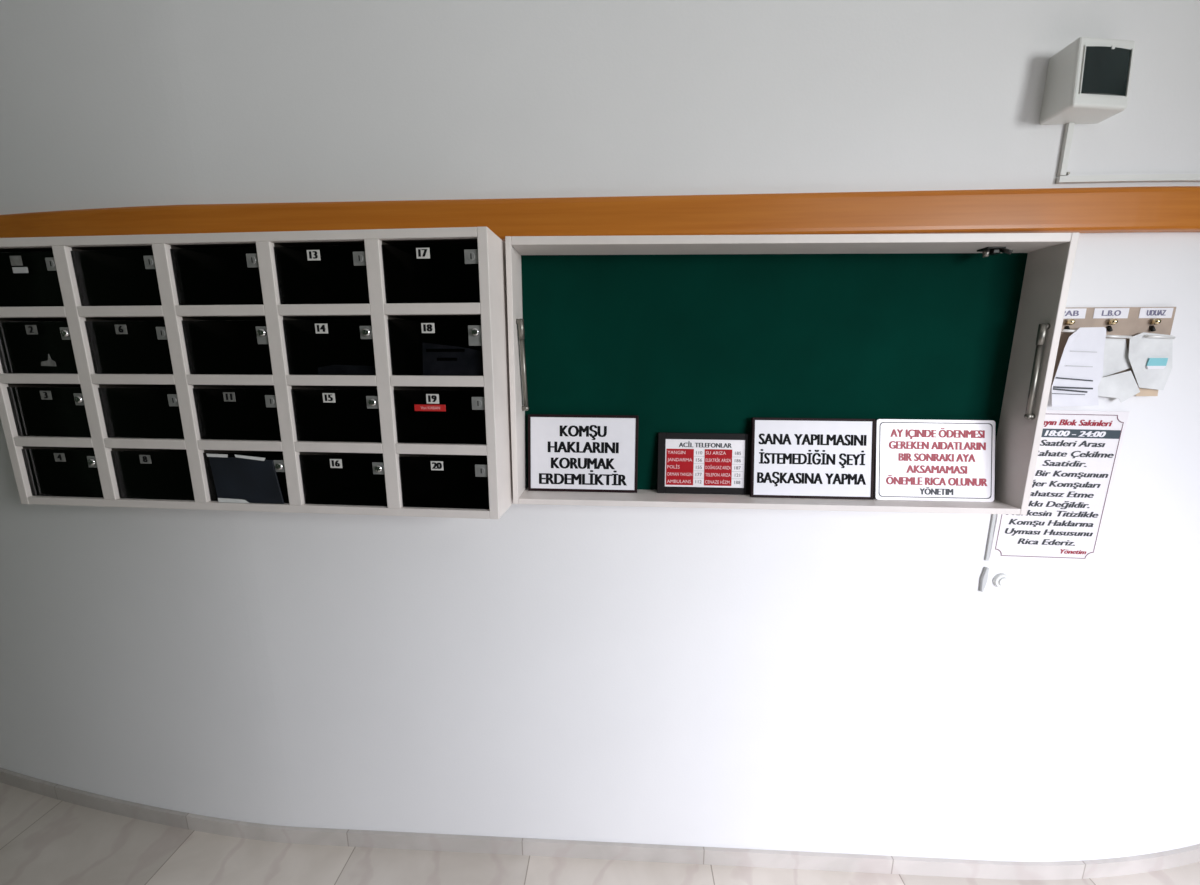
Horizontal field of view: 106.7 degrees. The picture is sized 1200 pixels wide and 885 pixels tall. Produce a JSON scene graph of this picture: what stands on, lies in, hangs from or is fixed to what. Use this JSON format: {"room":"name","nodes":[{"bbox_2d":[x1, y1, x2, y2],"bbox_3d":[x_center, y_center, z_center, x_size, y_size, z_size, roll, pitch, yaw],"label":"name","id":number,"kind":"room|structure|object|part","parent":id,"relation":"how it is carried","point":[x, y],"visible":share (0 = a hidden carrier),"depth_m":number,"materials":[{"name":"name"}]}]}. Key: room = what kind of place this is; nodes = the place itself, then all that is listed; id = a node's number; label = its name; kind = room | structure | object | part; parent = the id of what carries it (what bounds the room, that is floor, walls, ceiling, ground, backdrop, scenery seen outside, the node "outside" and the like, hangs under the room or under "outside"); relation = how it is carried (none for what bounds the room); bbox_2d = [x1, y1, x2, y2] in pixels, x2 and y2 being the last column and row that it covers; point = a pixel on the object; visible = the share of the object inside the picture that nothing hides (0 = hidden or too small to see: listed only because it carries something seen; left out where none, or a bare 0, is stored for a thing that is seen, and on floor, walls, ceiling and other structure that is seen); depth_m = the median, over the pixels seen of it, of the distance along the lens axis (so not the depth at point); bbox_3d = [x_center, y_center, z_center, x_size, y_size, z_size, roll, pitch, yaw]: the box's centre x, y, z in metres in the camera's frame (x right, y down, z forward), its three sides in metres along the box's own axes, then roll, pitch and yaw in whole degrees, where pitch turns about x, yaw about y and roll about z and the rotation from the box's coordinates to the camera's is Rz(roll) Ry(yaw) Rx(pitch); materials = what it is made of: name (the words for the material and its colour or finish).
{"room":"apartment building lobby","nodes":[
{"label":"apartment building lobby","id":0,"kind":"room"},
{"bbox_2d":[0,0,1199,861],"bbox_3d":[0.029,-0.316,1.630,7.100,3.400,0.800,0,10,3],"label":"wall","id":1,"kind":"structure","parent":0,"point":[843,682],"depth_m":1.34,"materials":[{"name":"white paint"}]},
{"bbox_2d":[0,227,512,518],"bbox_3d":[-0.904,-0.172,1.197,1.339,0.687,0.233,1,10,5],"label":"mailboxes","id":2,"kind":"object","parent":1,"relation":"attached to","point":[370,367],"visible":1,"depth_m":1.10,"materials":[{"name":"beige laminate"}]},
{"bbox_3d":[-1.435,-0.405,1.110,0.226,0.130,0.005,1,10,5],"label":"door","id":3,"kind":"part","parent":2,"relation":"part of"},
{"bbox_3d":[-1.436,-0.242,1.140,0.226,0.130,0.004,1,10,5],"label":"door","id":4,"kind":"part","parent":2,"relation":"part of","materials":[{"name":"clear glass"}]},
{"bbox_2d":[41,354,55,365],"bbox_3d":[-1.412,-0.210,1.141,0.042,0.031,0.001,1,10,5],"label":"sticker","id":5,"kind":"object","parent":2,"relation":"on","point":[49,362],"visible":1,"depth_m":1.14,"materials":[{"name":"grey paper"}]},
{"bbox_3d":[-1.436,-0.080,1.170,0.226,0.130,0.004,1,10,5],"label":"door","id":6,"kind":"part","parent":2,"relation":"part of","materials":[{"name":"clear glass"}]},
{"bbox_3d":[-1.437,0.083,1.200,0.226,0.130,0.005,1,10,5],"label":"door","id":7,"kind":"part","parent":2,"relation":"part of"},
{"bbox_3d":[-1.173,-0.400,1.088,0.226,0.130,0.005,1,10,5],"label":"door","id":8,"kind":"part","parent":2,"relation":"part of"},
{"bbox_3d":[-1.173,-0.238,1.118,0.226,0.130,0.004,1,10,5],"label":"door","id":9,"kind":"part","parent":2,"relation":"part of","materials":[{"name":"clear glass"}]},
{"bbox_3d":[-1.174,-0.075,1.148,0.226,0.130,0.005,1,10,5],"label":"door","id":10,"kind":"part","parent":2,"relation":"part of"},
{"bbox_3d":[-1.174,0.087,1.178,0.226,0.130,0.004,1,10,5],"label":"door","id":11,"kind":"part","parent":2,"relation":"part of","materials":[{"name":"clear glass"}]},
{"bbox_3d":[-0.911,-0.396,1.067,0.226,0.130,0.004,1,10,5],"label":"door","id":12,"kind":"part","parent":2,"relation":"part of","materials":[{"name":"clear glass"}]},
{"bbox_3d":[-0.911,-0.233,1.097,0.226,0.130,0.004,1,10,5],"label":"door","id":13,"kind":"part","parent":2,"relation":"part of","materials":[{"name":"clear glass"}]},
{"bbox_3d":[-0.911,-0.071,1.126,0.226,0.130,0.005,1,10,5],"label":"door","id":14,"kind":"part","parent":2,"relation":"part of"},
{"bbox_2d":[0,303,480,317],"bbox_3d":[-0.905,-0.331,1.150,1.283,0.025,0.164,1,10,5],"label":"shelf","id":15,"kind":"object","parent":2,"relation":"attached to","point":[7,310],"depth_m":1.07,"materials":[{"name":"beige laminate"}]},
{"bbox_2d":[0,373,483,386],"bbox_3d":[-0.905,-0.169,1.180,1.283,0.025,0.164,1,10,5],"label":"shelf","id":16,"kind":"object","parent":2,"relation":"attached to","point":[6,379],"depth_m":1.10,"materials":[{"name":"beige laminate"}]},
{"bbox_2d":[206,454,283,503],"bbox_3d":[-0.912,0.093,1.149,0.193,0.130,0.004,1,10,5],"label":"envelope","id":17,"kind":"object","parent":2,"relation":"in","point":[241,479],"visible":1,"depth_m":1.15,"materials":[{"name":"paper"}]},
{"bbox_3d":[-0.912,0.092,1.156,0.226,0.130,0.004,1,10,5],"label":"door","id":18,"kind":"part","parent":2,"relation":"part of","materials":[{"name":"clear glass"}]},
{"bbox_2d":[13,436,486,454],"bbox_3d":[-0.905,-0.006,1.210,1.283,0.025,0.164,1,10,5],"label":"shelf","id":19,"kind":"object","parent":2,"relation":"attached to","point":[194,445],"depth_m":1.13,"materials":[{"name":"beige laminate"}]},
{"bbox_3d":[-0.648,-0.391,1.045,0.226,0.130,0.004,1,10,5],"label":"door","id":20,"kind":"part","parent":2,"relation":"part of","materials":[{"name":"clear glass"}]},
{"bbox_3d":[-0.648,-0.229,1.075,0.226,0.130,0.005,1,10,5],"label":"door","id":21,"kind":"part","parent":2,"relation":"part of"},
{"bbox_3d":[-0.649,-0.066,1.105,0.226,0.130,0.004,1,10,5],"label":"door","id":22,"kind":"part","parent":2,"relation":"part of","materials":[{"name":"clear glass"}]},
{"bbox_3d":[-0.649,0.096,1.135,0.226,0.130,0.004,1,10,5],"label":"door","id":23,"kind":"part","parent":2,"relation":"part of","materials":[{"name":"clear glass"}]},
{"bbox_3d":[-0.386,-0.387,1.023,0.226,0.130,0.004,1,10,5],"label":"door","id":24,"kind":"part","parent":2,"relation":"part of","materials":[{"name":"clear glass"}]},
{"bbox_3d":[-0.386,-0.224,1.053,0.226,0.130,0.005,1,10,5],"label":"door","id":25,"kind":"part","parent":2,"relation":"part of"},
{"bbox_3d":[-0.386,-0.062,1.083,0.226,0.130,0.004,1,10,5],"label":"door","id":26,"kind":"part","parent":2,"relation":"part of","materials":[{"name":"black glass"}]},
{"bbox_3d":[-0.387,0.101,1.113,0.226,0.130,0.005,1,10,5],"label":"door","id":27,"kind":"part","parent":2,"relation":"part of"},
{"bbox_2d":[0,186,1199,240],"bbox_3d":[0.017,-0.617,1.348,7.100,0.099,0.414,0,10,3],"label":"wooden rail","id":28,"kind":"object","parent":1,"relation":"attached to","point":[1156,208],"visible":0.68,"depth_m":1.13,"materials":[{"name":"orange wood"}]},
{"bbox_2d":[0,768,1199,879],"bbox_3d":[0.021,1.367,1.722,7.100,0.058,0.396,0,10,3],"label":"baseboard","id":29,"kind":"structure","parent":1,"relation":"attached to","point":[1007,870],"depth_m":1.52,"materials":[{"name":"stone"}]},
{"bbox_2d":[505,232,1078,514],"bbox_3d":[0.435,-0.168,1.170,1.330,0.678,0.117,1,10,3],"label":"display case","id":30,"kind":"object","parent":1,"relation":"attached to","point":[677,333],"visible":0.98,"depth_m":1.19,"materials":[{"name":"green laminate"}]},
{"bbox_3d":[-0.222,-0.177,1.200,0.014,0.678,0.117,1,10,3],"label":"panel","id":31,"kind":"part","parent":30,"relation":"part of","materials":[{"name":"beige laminate"}]},
{"bbox_3d":[-0.206,-0.203,1.192,0.018,0.244,0.058,1,10,3],"label":"metal handle","id":32,"kind":"part","parent":30,"relation":"part of","materials":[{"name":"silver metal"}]},
{"bbox_2d":[528,414,638,492],"bbox_3d":[-0.049,0.031,1.263,0.312,0.220,0.033,0,10,3],"label":"framed sign","id":33,"kind":"object","parent":30,"relation":"on","point":[569,453],"visible":1,"depth_m":1.26,"materials":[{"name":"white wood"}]},
{"bbox_2d":[657,432,750,494],"bbox_3d":[0.294,0.059,1.256,0.264,0.173,0.038,0,10,3],"label":"list","id":34,"kind":"object","parent":30,"relation":"on","point":[687,463],"visible":0.98,"depth_m":1.25,"materials":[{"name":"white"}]},
{"bbox_2d":[518,487,1020,514],"bbox_3d":[0.431,0.158,1.230,1.299,0.016,0.117,1,10,3],"label":"shelf","id":35,"kind":"object","parent":30,"relation":"attached to","point":[645,496],"depth_m":1.19,"materials":[{"name":"beige laminate"}]},
{"bbox_3d":[0.435,-0.491,1.111,1.299,0.020,0.117,1,10,3],"label":"panel","id":36,"kind":"part","parent":30,"relation":"part of","materials":[{"name":"beige laminate"}]},
{"bbox_2d":[750,417,875,499],"bbox_3d":[0.580,0.043,1.222,0.329,0.220,0.048,0,10,3],"label":"framed sign","id":37,"kind":"object","parent":30,"relation":"on","point":[816,458],"visible":1,"depth_m":1.22,"materials":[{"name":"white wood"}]},
{"bbox_2d":[874,419,995,501],"bbox_3d":[0.904,0.048,1.206,0.312,0.218,0.044,0,10,3],"label":"plaque","id":38,"kind":"object","parent":30,"relation":"on","point":[916,459],"visible":1,"depth_m":1.20,"materials":[{"name":"white plastic"}]},
{"bbox_3d":[1.091,-0.158,1.141,0.017,0.678,0.117,1,10,3],"label":"panel","id":39,"kind":"part","parent":30,"relation":"part of","materials":[{"name":"beige laminate"}]},
{"bbox_3d":[1.071,-0.173,1.097,0.018,0.234,0.020,1,10,3],"label":"metal handle","id":40,"kind":"part","parent":30,"relation":"part of","materials":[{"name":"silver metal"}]},
{"bbox_2d":[979,514,996,591],"bbox_3d":[1.115,0.290,1.277,0.014,0.297,0.009,0,10,3],"label":"pull cord","id":41,"kind":"object","parent":1,"relation":"hanging from","point":[984,577],"visible":0.67,"depth_m":1.28,"materials":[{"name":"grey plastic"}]},
{"bbox_2d":[993,573,1009,587],"bbox_3d":[1.165,0.402,1.293,0.043,0.043,0.013,0,10,3],"label":"button","id":42,"kind":"object","parent":1,"relation":"attached to","point":[1001,580],"visible":1,"depth_m":1.29,"materials":[{"name":"white plastic"}]},
{"bbox_3d":[1.165,0.403,1.288,0.026,0.026,0.004,0,10,3],"label":"push knob","id":43,"kind":"part","parent":42,"relation":"part of","materials":[{"name":"white plastic"}]},
{"bbox_2d":[989,410,1129,561],"bbox_3d":[1.271,0.126,1.241,0.306,0.442,0.004,1,10,2],"label":"notice","id":44,"kind":"object","parent":1,"relation":"attached to","point":[1079,452],"visible":0.91,"depth_m":1.24,"materials":[{"name":"white paper"}]},
{"bbox_2d":[1039,37,1134,124],"bbox_3d":[1.139,-0.838,1.032,0.142,0.146,0.083,0,10,3],"label":"sensor box","id":45,"kind":"object","parent":1,"relation":"attached to","point":[1087,81],"visible":1,"depth_m":1.01,"materials":[{"name":"white plastic"}]},
{"bbox_2d":[1051,307,1175,386],"bbox_3d":[1.317,-0.246,1.162,0.319,0.205,0.023,0,10,3],"label":"rack","id":46,"kind":"object","parent":1,"relation":"attached to","point":[1119,322],"visible":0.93,"depth_m":1.15,"materials":[{"name":"beige wood"}]},
{"bbox_2d":[1052,327,1105,406],"bbox_3d":[1.244,-0.194,1.157,0.127,0.204,0.007,0,10,3],"label":"bill","id":47,"kind":"object","parent":46,"relation":"attached to","point":[1079,373],"visible":1,"depth_m":1.16,"materials":[{"name":"paper"}]},
{"bbox_2d":[1103,338,1130,376],"bbox_3d":[1.343,-0.219,1.168,0.090,0.108,0.005,1,10,5],"label":"bill","id":48,"kind":"object","parent":46,"relation":"attached to","point":[1116,359],"visible":0.71,"depth_m":1.17,"materials":[{"name":"paper"}]},
{"bbox_2d":[1098,371,1139,402],"bbox_3d":[1.359,-0.147,1.172,0.110,0.083,0.005,1,10,4],"label":"bill","id":49,"kind":"object","parent":46,"relation":"attached to","point":[1122,386],"visible":1,"depth_m":1.17,"materials":[{"name":"paper"}]},
{"bbox_2d":[1135,378,1157,395],"bbox_3d":[1.443,-0.148,1.179,0.061,0.051,0.007,0,10,3],"label":"bill","id":50,"kind":"object","parent":46,"relation":"attached to","point":[1143,391],"visible":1,"depth_m":1.18,"materials":[{"name":"paper"}]},
{"bbox_2d":[1128,332,1172,389],"bbox_3d":[1.424,-0.210,1.158,0.116,0.148,0.010,0,10,3],"label":"bill","id":51,"kind":"object","parent":46,"relation":"attached to","point":[1150,359],"visible":1,"depth_m":1.16,"materials":[{"name":"paper"}]},
{"bbox_2d":[1056,122,1199,183],"bbox_3d":[1.457,-0.707,1.089,0.652,0.133,0.024,0,10,-1],"label":"cable trunking","id":52,"kind":"object","parent":1,"relation":"attached to","point":[1061,178],"visible":1,"depth_m":1.09,"materials":[{"name":"white plastic"}]},
{"bbox_2d":[0,782,1199,884],"bbox_3d":[-0.049,1.702,0.274,7.100,0.080,4.200,0,10,3],"label":"floor","id":53,"kind":"structure","parent":0,"point":[44,840],"depth_m":1.51,"materials":[{"name":"beige tile"}]}
]}

